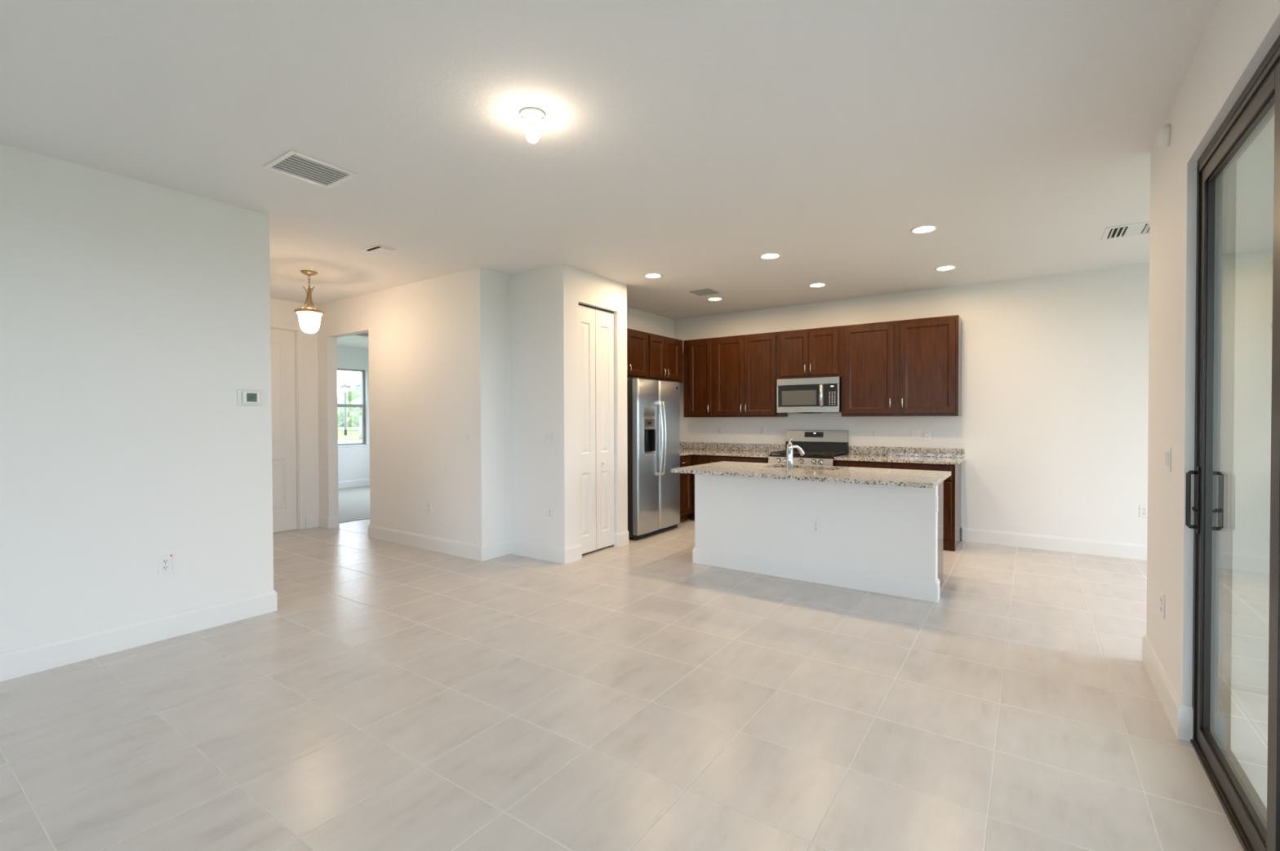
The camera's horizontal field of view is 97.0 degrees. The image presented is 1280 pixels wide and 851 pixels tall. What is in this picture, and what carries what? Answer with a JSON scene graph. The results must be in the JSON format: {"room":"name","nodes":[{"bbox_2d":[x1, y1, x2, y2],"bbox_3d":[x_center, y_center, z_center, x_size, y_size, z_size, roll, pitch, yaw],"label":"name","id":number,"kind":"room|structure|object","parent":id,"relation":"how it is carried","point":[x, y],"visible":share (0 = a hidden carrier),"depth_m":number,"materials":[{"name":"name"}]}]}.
{"room":"open-plan living room","nodes":[
{"label":"open-plan living room","id":0,"kind":"room"},
{"bbox_2d":[0,143,273,653],"bbox_3d":[-4.349,-0.046,1.596,0.130,2.800,5.940,0,1,35],"label":"wall","id":1,"kind":"structure","parent":0,"point":[135,314],"depth_m":3.35,"materials":[{"name":"white paint"}]},
{"bbox_2d":[0,590,277,682],"bbox_3d":[-5.304,1.275,2.366,2.596,0.145,5.826,0,1,35],"label":"baseboard","id":2,"kind":"structure","parent":1,"relation":"attached to","point":[15,664],"depth_m":3.36,"materials":[{"name":"white paint"}]},
{"bbox_2d":[157,554,172,575],"bbox_3d":[-2.945,0.863,3.511,0.010,0.115,0.071,0,1,35],"label":"wall outlet","id":3,"kind":"object","parent":1,"relation":"attached to","point":[165,562],"visible":1,"depth_m":3.51,"materials":[{"name":"white plastic"}]},
{"bbox_2d":[161,559,168,564],"bbox_3d":[-2.943,0.842,3.509,0.003,0.033,0.033,0,1,35],"label":"receptacle","id":4,"kind":"object","parent":3,"relation":"attached to","point":[163,561],"depth_m":3.51,"materials":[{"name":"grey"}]},
{"bbox_2d":[162,565,168,570],"bbox_3d":[-2.943,0.883,3.509,0.003,0.033,0.033,0,1,35],"label":"receptacle","id":5,"kind":"object","parent":3,"relation":"attached to","point":[164,567],"depth_m":3.51,"materials":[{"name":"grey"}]},
{"bbox_2d":[236,389,261,406],"bbox_3d":[-2.673,-0.191,3.879,0.030,0.112,0.144,0,1,35],"label":"thermostat","id":6,"kind":"object","parent":1,"relation":"attached to","point":[245,397],"visible":1,"depth_m":3.87,"materials":[{"name":"white plastic"}]},
{"bbox_2d":[270,297,368,516],"bbox_3d":[-3.650,-0.129,7.890,0.120,2.800,5.470,0,1,35],"label":"wall","id":7,"kind":"structure","parent":0,"point":[281,311],"depth_m":7.08,"materials":[{"name":"white paint"}]},
{"bbox_2d":[270,321,305,533],"bbox_3d":[-4.516,0.028,6.619,0.143,2.525,1.060,0,1,35],"label":"door","id":8,"kind":"structure","parent":7,"relation":"in","point":[287,390],"depth_m":6.92,"materials":[{"name":"white paint"}]},
{"bbox_2d":[337,346,369,481],"bbox_3d":[-6.224,-0.158,10.777,0.200,2.800,3.750,0,1,35],"label":"wall","id":9,"kind":"structure","parent":0,"point":[353,462],"depth_m":11.37,"materials":[{"name":"white paint"}]},
{"bbox_2d":[337,368,368,447],"bbox_3d":[-6.367,-0.344,10.499,0.160,1.540,2.635,0,1,35],"label":"window","id":10,"kind":"structure","parent":9,"relation":"attached to","point":[362,380],"depth_m":11.54,"materials":[{"name":"grey"}]},
{"bbox_2d":[337,478,369,488],"bbox_3d":[-6.146,1.171,10.712,0.016,0.145,3.440,0,1,35],"label":"baseboard","id":11,"kind":"structure","parent":9,"relation":"attached to","point":[361,482],"depth_m":11.31,"materials":[{"name":"white paint"}]},
{"bbox_2d":[316,267,511,546],"bbox_3d":[-2.693,-0.114,6.434,3.110,2.800,0.368,0,1,35],"label":"wall","id":12,"kind":"structure","parent":0,"point":[439,347],"depth_m":5.82,"materials":[{"name":"white paint"}]},
{"bbox_2d":[305,515,339,528],"bbox_3d":[-3.980,1.210,7.105,0.370,0.145,0.150,0,1,2],"label":"baseboard","id":13,"kind":"structure","parent":12,"relation":"attached to","point":[328,522],"depth_m":7.09,"materials":[{"name":"white paint"}]},
{"bbox_2d":[426,502,431,513],"bbox_3d":[-2.189,0.851,5.870,0.070,0.115,0.010,0,1,35],"label":"wall outlet","id":14,"kind":"object","parent":12,"relation":"attached to","point":[428,504],"visible":1,"depth_m":5.87,"materials":[{"name":"white plastic"}]},
{"bbox_2d":[368,524,582,564],"bbox_3d":[-1.915,1.219,5.842,2.762,0.145,0.483,0,1,24],"label":"baseboard","id":15,"kind":"structure","parent":12,"relation":"attached to","point":[469,551],"depth_m":5.60,"materials":[{"name":"white paint"}]},
{"bbox_2d":[509,264,573,548],"bbox_3d":[-1.024,-0.108,5.577,0.850,2.800,0.120,0,1,35],"label":"wall","id":16,"kind":"structure","parent":0,"point":[540,300],"depth_m":5.45,"materials":[{"name":"white paint"}]},
{"bbox_2d":[547,506,552,519],"bbox_3d":[-0.858,0.837,5.397,0.070,0.115,0.010,0,1,35],"label":"wall outlet","id":17,"kind":"object","parent":16,"relation":"attached to","point":[549,509],"visible":1,"depth_m":5.39,"materials":[{"name":"white plastic"}]},
{"bbox_2d":[572,266,627,546],"bbox_3d":[-0.439,-0.113,5.782,0.120,2.800,0.885,0,1,35],"label":"wall","id":18,"kind":"structure","parent":0,"point":[588,289],"depth_m":5.97,"materials":[{"name":"white paint"}]},
{"bbox_2d":[577,303,614,554],"bbox_3d":[-0.446,0.034,5.741,0.067,2.464,0.625,0,1,35],"label":"door","id":19,"kind":"structure","parent":18,"relation":"in","point":[596,326],"depth_m":5.75,"materials":[{"name":"white paint"}]},
{"bbox_2d":[613,530,628,547],"bbox_3d":[-0.200,1.210,6.062,0.066,0.145,0.186,0,1,35],"label":"baseboard","id":20,"kind":"structure","parent":18,"relation":"attached to","point":[621,539],"depth_m":6.01,"materials":[{"name":"white paint"}]},
{"bbox_2d":[0,485,1268,850],"bbox_3d":[-2.650,1.378,3.739,14.000,0.126,11.500,0,1,35],"label":"floor","id":21,"kind":"structure","parent":0,"point":[637,695],"depth_m":2.57,"materials":[{"name":"tile"}]},
{"bbox_2d":[626,377,679,540],"bbox_3d":[-0.018,0.367,6.782,0.779,1.812,0.915,0,1,35],"label":"refrigerator","id":22,"kind":"object","parent":21,"relation":"on","point":[653,406],"visible":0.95,"depth_m":6.47,"materials":[{"name":"grey metal"}]},
{"bbox_2d":[680,454,691,523],"bbox_3d":[0.322,0.823,7.420,0.656,0.882,0.460,0,1,35],"label":"base cabinet","id":23,"kind":"object","parent":21,"relation":"on","point":[685,460],"visible":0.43,"depth_m":7.32,"materials":[{"name":"brown wood"}]},
{"bbox_2d":[692,454,768,514],"bbox_3d":[1.280,0.820,7.378,1.060,0.882,0.664,0,1,35],"label":"base cabinet","id":24,"kind":"object","parent":21,"relation":"on","point":[697,460],"visible":0.22,"depth_m":7.24,"materials":[{"name":"brown wood"}]},
{"bbox_2d":[680,442,785,457],"bbox_3d":[0.906,0.314,7.382,1.695,0.132,1.075,0,1,35],"label":"countertop","id":25,"kind":"structure","parent":24,"relation":"on","point":[744,450],"depth_m":7.57,"materials":[{"name":"stone"}]},
{"bbox_2d":[768,430,848,466],"bbox_3d":[2.022,0.663,6.816,0.762,1.205,0.721,0,1,35],"label":"range","id":26,"kind":"object","parent":21,"relation":"on","point":[820,447],"visible":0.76,"depth_m":6.91,"materials":[{"name":"silver metal"}]},
{"bbox_2d":[768,453,845,458],"bbox_3d":[2.025,0.359,6.819,0.762,0.023,0.585,0,1,35],"label":"cooktop","id":27,"kind":"object","parent":26,"relation":"in","point":[775,455],"depth_m":6.57,"materials":[{"name":"black"}]},
{"bbox_2d":[692,474,943,603],"bbox_3d":[1.516,0.850,4.987,2.052,0.882,0.634,0,1,35],"label":"kitchen island","id":28,"kind":"object","parent":21,"relation":"on","point":[883,540],"visible":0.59,"depth_m":4.62,"materials":[{"name":"white paint"}]},
{"bbox_2d":[670,461,951,488],"bbox_3d":[1.416,0.396,4.821,2.070,0.032,1.040,0,1,35],"label":"island countertop","id":29,"kind":"structure","parent":28,"relation":"on","point":[854,475],"depth_m":4.57,"materials":[{"name":"stone"}]},
{"bbox_2d":[786,438,804,470],"bbox_3d":[1.343,0.243,4.897,0.188,0.272,0.072,-1,1,-29],"label":"faucet","id":30,"kind":"object","parent":29,"relation":"on","point":[789,451],"visible":1,"depth_m":4.85,"materials":[{"name":"silver metal"}]},
{"bbox_2d":[811,519,820,533],"bbox_3d":[1.449,0.834,4.661,0.070,0.115,0.010,0,1,35],"label":"wall outlet","id":31,"kind":"object","parent":28,"relation":"attached to","point":[815,524],"visible":1,"depth_m":4.66,"materials":[{"name":"white plastic"}]},
{"bbox_2d":[936,496,938,512],"bbox_3d":[2.213,0.584,4.208,0.010,0.115,0.070,0,1,35],"label":"wall outlet","id":32,"kind":"object","parent":28,"relation":"attached to","point":[937,500],"visible":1,"depth_m":4.20,"materials":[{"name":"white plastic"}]},
{"bbox_2d":[835,460,961,551],"bbox_3d":[2.853,0.829,6.291,1.195,0.882,0.664,0,1,35],"label":"base cabinet","id":33,"kind":"object","parent":21,"relation":"on","point":[953,484],"visible":0.11,"depth_m":5.80,"materials":[{"name":"brown wood"}]},
{"bbox_2d":[834,446,964,465],"bbox_3d":[2.872,0.322,6.287,1.225,0.132,0.640,0,1,35],"label":"countertop","id":34,"kind":"structure","parent":33,"relation":"on","point":[872,454],"depth_m":6.34,"materials":[{"name":"stone"}]},
{"bbox_2d":[0,0,1274,348],"bbox_3d":[-2.584,-1.579,3.679,14.350,0.200,11.750,0,1,35],"label":"ceiling","id":35,"kind":"structure","parent":0,"point":[688,143],"depth_m":2.79,"materials":[{"name":"white paint"}]},
{"bbox_2d":[293,270,324,333],"bbox_3d":[-3.231,-1.202,5.530,0.262,0.597,0.262,0,1,35],"label":"pendant light","id":36,"kind":"object","parent":35,"relation":"hanging from","point":[309,319],"visible":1,"depth_m":5.48,"materials":[{"name":"white glass"}]},
{"bbox_2d":[263,150,357,188],"bbox_3d":[-1.897,-1.471,3.266,0.335,0.009,0.365,0,1,35],"label":"ceiling vent","id":37,"kind":"object","parent":35,"relation":"in","point":[292,163],"visible":1,"depth_m":3.25,"materials":[{"name":"white metal"}]},
{"bbox_2d":[361,244,395,254],"bbox_3d":[-2.217,-1.487,4.800,0.240,0.014,0.170,0,1,35],"label":"ceiling vent","id":38,"kind":"object","parent":35,"relation":"in","point":[379,250],"visible":1,"depth_m":4.78,"materials":[{"name":"white metal"}]},
{"bbox_2d":[519,106,545,142],"bbox_3d":[-0.508,-1.406,2.674,0.120,0.133,0.120,0,1,35],"label":"ceiling light","id":39,"kind":"object","parent":35,"relation":"attached to","point":[532,116],"visible":1,"depth_m":2.65,"materials":[{"name":"white glass"}]},
{"bbox_2d":[644,273,662,278],"bbox_3d":[0.133,-1.510,5.710,0.192,0.008,0.192,0,1,35],"label":"recessed light","id":40,"kind":"object","parent":35,"relation":"in","point":[648,275],"visible":1,"depth_m":5.69,"materials":[{"name":"white plastic"}]},
{"bbox_2d":[684,287,722,297],"bbox_3d":[0.730,-1.520,6.458,0.310,0.012,0.340,0,1,35],"label":"ceiling vent","id":41,"kind":"object","parent":35,"relation":"in","point":[704,291],"visible":1,"depth_m":6.44,"materials":[{"name":"white metal"}]},
{"bbox_2d":[706,297,723,301],"bbox_3d":[0.905,-1.527,6.835,0.192,0.008,0.192,0,1,35],"label":"recessed light","id":42,"kind":"object","parent":35,"relation":"in","point":[713,299],"visible":1,"depth_m":6.82,"materials":[{"name":"white plastic"}]},
{"bbox_2d":[759,253,781,259],"bbox_3d":[1.156,-1.504,5.027,0.192,0.008,0.192,0,1,35],"label":"recessed light","id":43,"kind":"object","parent":35,"relation":"in","point":[767,255],"visible":1,"depth_m":5.01,"materials":[{"name":"white plastic"}]},
{"bbox_2d":[808,283,826,287],"bbox_3d":[1.924,-1.521,6.137,0.192,0.008,0.192,0,1,35],"label":"recessed light","id":44,"kind":"object","parent":35,"relation":"in","point":[814,285],"visible":1,"depth_m":6.12,"materials":[{"name":"white plastic"}]},
{"bbox_2d":[910,224,937,233],"bbox_3d":[2.172,-1.499,4.324,0.192,0.008,0.192,0,1,35],"label":"recessed light","id":45,"kind":"object","parent":35,"relation":"in","point":[930,228],"visible":1,"depth_m":4.31,"materials":[{"name":"white plastic"}]},
{"bbox_2d":[934,265,956,271],"bbox_3d":[2.947,-1.516,5.454,0.192,0.008,0.192,0,1,35],"label":"recessed light","id":46,"kind":"object","parent":35,"relation":"in","point":[946,268],"visible":1,"depth_m":5.44,"materials":[{"name":"white plastic"}]},
{"bbox_2d":[1101,221,1150,240],"bbox_3d":[3.802,-1.500,4.352,0.370,0.018,0.360,0,1,35],"label":"ceiling vent","id":47,"kind":"object","parent":35,"relation":"in","point":[1144,228],"visible":0.66,"depth_m":4.36,"materials":[{"name":"white metal"}]},
{"bbox_2d":[626,306,675,338],"bbox_3d":[-0.154,-0.135,7.442,0.120,2.800,2.170,0,1,35],"label":"wall","id":48,"kind":"structure","parent":0,"point":[637,320],"depth_m":7.75,"materials":[{"name":"white paint"}]},
{"bbox_2d":[626,328,648,380],"bbox_3d":[-0.280,-0.865,6.792,0.386,0.587,0.935,0,1,35],"label":"upper cabinet","id":49,"kind":"object","parent":48,"relation":"attached to","point":[637,340],"visible":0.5,"depth_m":6.89,"materials":[{"name":"brown wood"}]},
{"bbox_2d":[648,333,682,383],"bbox_3d":[0.232,-0.876,7.532,0.386,0.587,0.865,0,1,35],"label":"upper cabinet","id":50,"kind":"object","parent":48,"relation":"attached to","point":[664,353],"visible":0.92,"depth_m":7.41,"materials":[{"name":"brown wood"}]},
{"bbox_2d":[675,263,1149,545],"bbox_3d":[3.405,-0.133,6.392,7.170,2.800,0.150,0,1,35],"label":"wall","id":51,"kind":"structure","parent":0,"point":[1052,427],"depth_m":5.86,"materials":[{"name":"white paint"}]},
{"bbox_2d":[683,337,713,417],"bbox_3d":[0.870,-0.645,7.810,0.460,1.060,0.384,0,1,35],"label":"upper cabinet","id":52,"kind":"object","parent":51,"relation":"attached to","point":[698,354],"visible":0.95,"depth_m":7.69,"materials":[{"name":"brown wood"}]},
{"bbox_2d":[716,426,720,435],"bbox_3d":[1.099,0.075,7.893,0.070,0.115,0.010,0,1,35],"label":"wall outlet","id":53,"kind":"object","parent":51,"relation":"attached to","point":[718,428],"visible":1,"depth_m":7.89,"materials":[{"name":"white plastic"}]},
{"bbox_2d":[680,442,785,452],"bbox_3d":[0.906,0.298,7.382,1.695,0.100,1.075,0,1,35],"label":"backsplash","id":54,"kind":"structure","parent":51,"relation":"attached to","point":[695,446],"depth_m":7.75,"materials":[{"name":"stone"}]},
{"bbox_2d":[713,332,787,417],"bbox_3d":[1.431,-0.642,7.422,0.905,1.060,0.384,0,1,35],"label":"upper cabinet","id":55,"kind":"object","parent":51,"relation":"attached to","point":[746,366],"visible":0.97,"depth_m":7.28,"materials":[{"name":"brown wood"}]},
{"bbox_2d":[760,426,764,435],"bbox_3d":[1.625,0.078,7.529,0.070,0.115,0.010,0,1,35],"label":"wall outlet","id":56,"kind":"object","parent":51,"relation":"attached to","point":[762,428],"visible":1,"depth_m":7.52,"materials":[{"name":"white plastic"}]},
{"bbox_2d":[778,325,841,379],"bbox_3d":[2.117,-0.873,6.944,0.765,0.590,0.384,0,1,35],"label":"upper cabinet","id":57,"kind":"object","parent":51,"relation":"attached to","point":[816,353],"visible":0.95,"depth_m":6.80,"materials":[{"name":"brown wood"}]},
{"bbox_2d":[776,377,841,413],"bbox_3d":[2.100,-0.360,6.922,0.754,0.425,0.453,0,1,35],"label":"microwave","id":58,"kind":"object","parent":57,"relation":"attached to","point":[806,395],"visible":0.97,"depth_m":6.76,"materials":[{"name":"silver metal"}]},
{"bbox_2d":[871,429,876,439],"bbox_3d":[2.781,0.100,6.730,0.070,0.115,0.010,0,1,35],"label":"wall outlet","id":59,"kind":"object","parent":51,"relation":"attached to","point":[873,432],"visible":1,"depth_m":6.73,"materials":[{"name":"white plastic"}]},
{"bbox_2d":[841,315,961,417],"bbox_3d":[2.926,-0.634,6.388,1.200,1.060,0.384,0,1,35],"label":"upper cabinet","id":60,"kind":"object","parent":51,"relation":"attached to","point":[913,367],"visible":1,"depth_m":6.22,"materials":[{"name":"brown wood"}]},
{"bbox_2d":[848,446,964,457],"bbox_3d":[3.048,0.302,6.542,1.225,0.100,0.020,0,1,35],"label":"backsplash","id":61,"kind":"structure","parent":51,"relation":"attached to","point":[871,451],"depth_m":6.50,"materials":[{"name":"stone"}]},
{"bbox_2d":[911,430,918,439],"bbox_3d":[3.146,0.106,6.476,0.070,0.115,0.012,0,1,35],"label":"light switch","id":62,"kind":"object","parent":51,"relation":"attached to","point":[914,433],"visible":1,"depth_m":6.47,"materials":[{"name":"white plastic"}]},
{"bbox_2d":[924,430,930,439],"bbox_3d":[3.254,0.107,6.403,0.070,0.115,0.010,0,1,35],"label":"wall outlet","id":63,"kind":"object","parent":51,"relation":"attached to","point":[926,433],"visible":1,"depth_m":6.40,"materials":[{"name":"white plastic"}]},
{"bbox_2d":[961,528,1146,560],"bbox_3d":[4.864,1.204,5.302,3.220,0.145,0.016,0,1,35],"label":"baseboard","id":64,"kind":"structure","parent":51,"relation":"attached to","point":[1107,548],"depth_m":5.73,"materials":[{"name":"white paint"}]},
{"bbox_2d":[1139,505,1147,517],"bbox_3d":[4.778,0.814,5.360,0.070,0.115,0.010,0,1,35],"label":"wall outlet","id":65,"kind":"object","parent":51,"relation":"attached to","point":[1143,508],"visible":0.91,"depth_m":5.36,"materials":[{"name":"white plastic"}]},
{"bbox_2d":[1146,0,1279,706],"bbox_3d":[0.486,-0.037,-0.322,0.105,2.800,8.285,0,1,35],"label":"wall","id":66,"kind":"structure","parent":0,"point":[1239,34],"depth_m":2.45,"materials":[{"name":"white paint"}]},
{"bbox_2d":[1160,591,1164,618],"bbox_3d":[2.525,0.868,2.735,0.010,0.115,0.070,0,1,35],"label":"wall outlet","id":67,"kind":"object","parent":66,"relation":"attached to","point":[1162,596],"visible":1,"depth_m":2.72,"materials":[{"name":"white plastic"}]},
{"bbox_2d":[1155,124,1171,147],"bbox_3d":[2.484,-1.373,2.688,0.044,0.100,0.100,0,1,35],"label":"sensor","id":68,"kind":"object","parent":66,"relation":"attached to","point":[1163,135],"visible":1,"depth_m":2.66,"materials":[{"name":"white paint"}]},
{"bbox_2d":[1142,635,1192,742],"bbox_3d":[2.583,1.244,2.735,0.121,0.145,0.937,0,1,35],"label":"baseboard","id":69,"kind":"structure","parent":66,"relation":"attached to","point":[1180,716],"depth_m":2.56,"materials":[{"name":"white paint"}]},
{"bbox_2d":[1164,446,1171,472],"bbox_3d":[2.471,0.158,2.653,0.012,0.115,0.116,0,1,35],"label":"light switch","id":70,"kind":"object","parent":66,"relation":"attached to","point":[1167,454],"visible":1,"depth_m":2.62,"materials":[{"name":"white plastic"}]},
{"bbox_2d":[1185,35,1279,850],"bbox_3d":[1.276,0.138,0.791,0.144,2.415,3.750,0,1,35],"label":"door","id":71,"kind":"structure","parent":66,"relation":"in","point":[1256,828],"depth_m":2.27,"materials":[{"name":"brown metal"}]},
{"bbox_2d":[1231,116,1274,696],"bbox_3d":[3.664,-0.082,2.322,2.115,2.800,0.020,0,1,35],"label":"panel","id":72,"kind":"structure","parent":0,"point":[1255,166],"depth_m":2.77,"materials":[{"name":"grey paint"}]},
{"label":"outside","id":73,"kind":"structure","parent":0,"visible":0},
{"bbox_2d":[337,426,361,444],"bbox_3d":[-12.681,0.785,69.579,220.000,0.250,220.000,0,1,35],"label":"ground","id":74,"kind":"structure","parent":73,"point":[353,433],"depth_m":55.92,"materials":[{"name":"green plant"}]},
{"bbox_2d":[337,397,344,425],"bbox_3d":[-49.069,-2.022,90.312,5.328,5.097,5.017,0,1,35],"label":"tree","id":75,"kind":"object","parent":74,"relation":"on","point":[340,417],"visible":0.13,"depth_m":89.71,"materials":[{"name":"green plant"}]},
{"bbox_2d":[339,382,351,435],"bbox_3d":[-27.993,-1.562,53.747,1.040,4.950,0.989,0,1,35],"label":"street lamp","id":76,"kind":"object","parent":74,"relation":"on","point":[344,388],"visible":0.96,"depth_m":53.66,"materials":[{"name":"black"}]},
{"bbox_2d":[337,417,359,426],"bbox_3d":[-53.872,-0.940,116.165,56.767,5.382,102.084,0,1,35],"label":"hedge","id":77,"kind":"object","parent":74,"relation":"on","point":[349,424],"visible":0.02,"depth_m":110.50,"materials":[{"name":"green plant"}]},
{"bbox_2d":[338,381,361,426],"bbox_3d":[-36.753,-2.765,77.144,7.223,6.837,6.516,0,1,35],"label":"tree","id":78,"kind":"object","parent":74,"relation":"on","point":[353,393],"visible":0.11,"depth_m":74.84,"materials":[{"name":"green plant"}]},
{"bbox_2d":[348,397,361,439],"bbox_3d":[-21.570,-0.576,43.587,1.331,3.204,1.448,0,1,35],"label":"tree","id":79,"kind":"object","parent":74,"relation":"on","point":[356,411],"visible":0.57,"depth_m":43.30,"materials":[{"name":"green plant"}]},
{"bbox_2d":[355,385,360,389],"bbox_3d":[-17.574,-0.770,36.135,0.958,3.750,0.080,-1,1,-27],"label":"street sign","id":80,"kind":"object","parent":74,"relation":"on","point":[357,387],"visible":0.21,"depth_m":35.95,"materials":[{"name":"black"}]},
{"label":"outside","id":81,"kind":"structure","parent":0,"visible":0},
{"bbox_2d":[337,440,361,442],"bbox_3d":[-19.944,1.068,38.858,80.001,0.020,3.200,-1,1,-27],"label":"sidewalk","id":82,"kind":"structure","parent":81,"point":[346,441],"depth_m":38.64,"materials":[{"name":"white concrete"}]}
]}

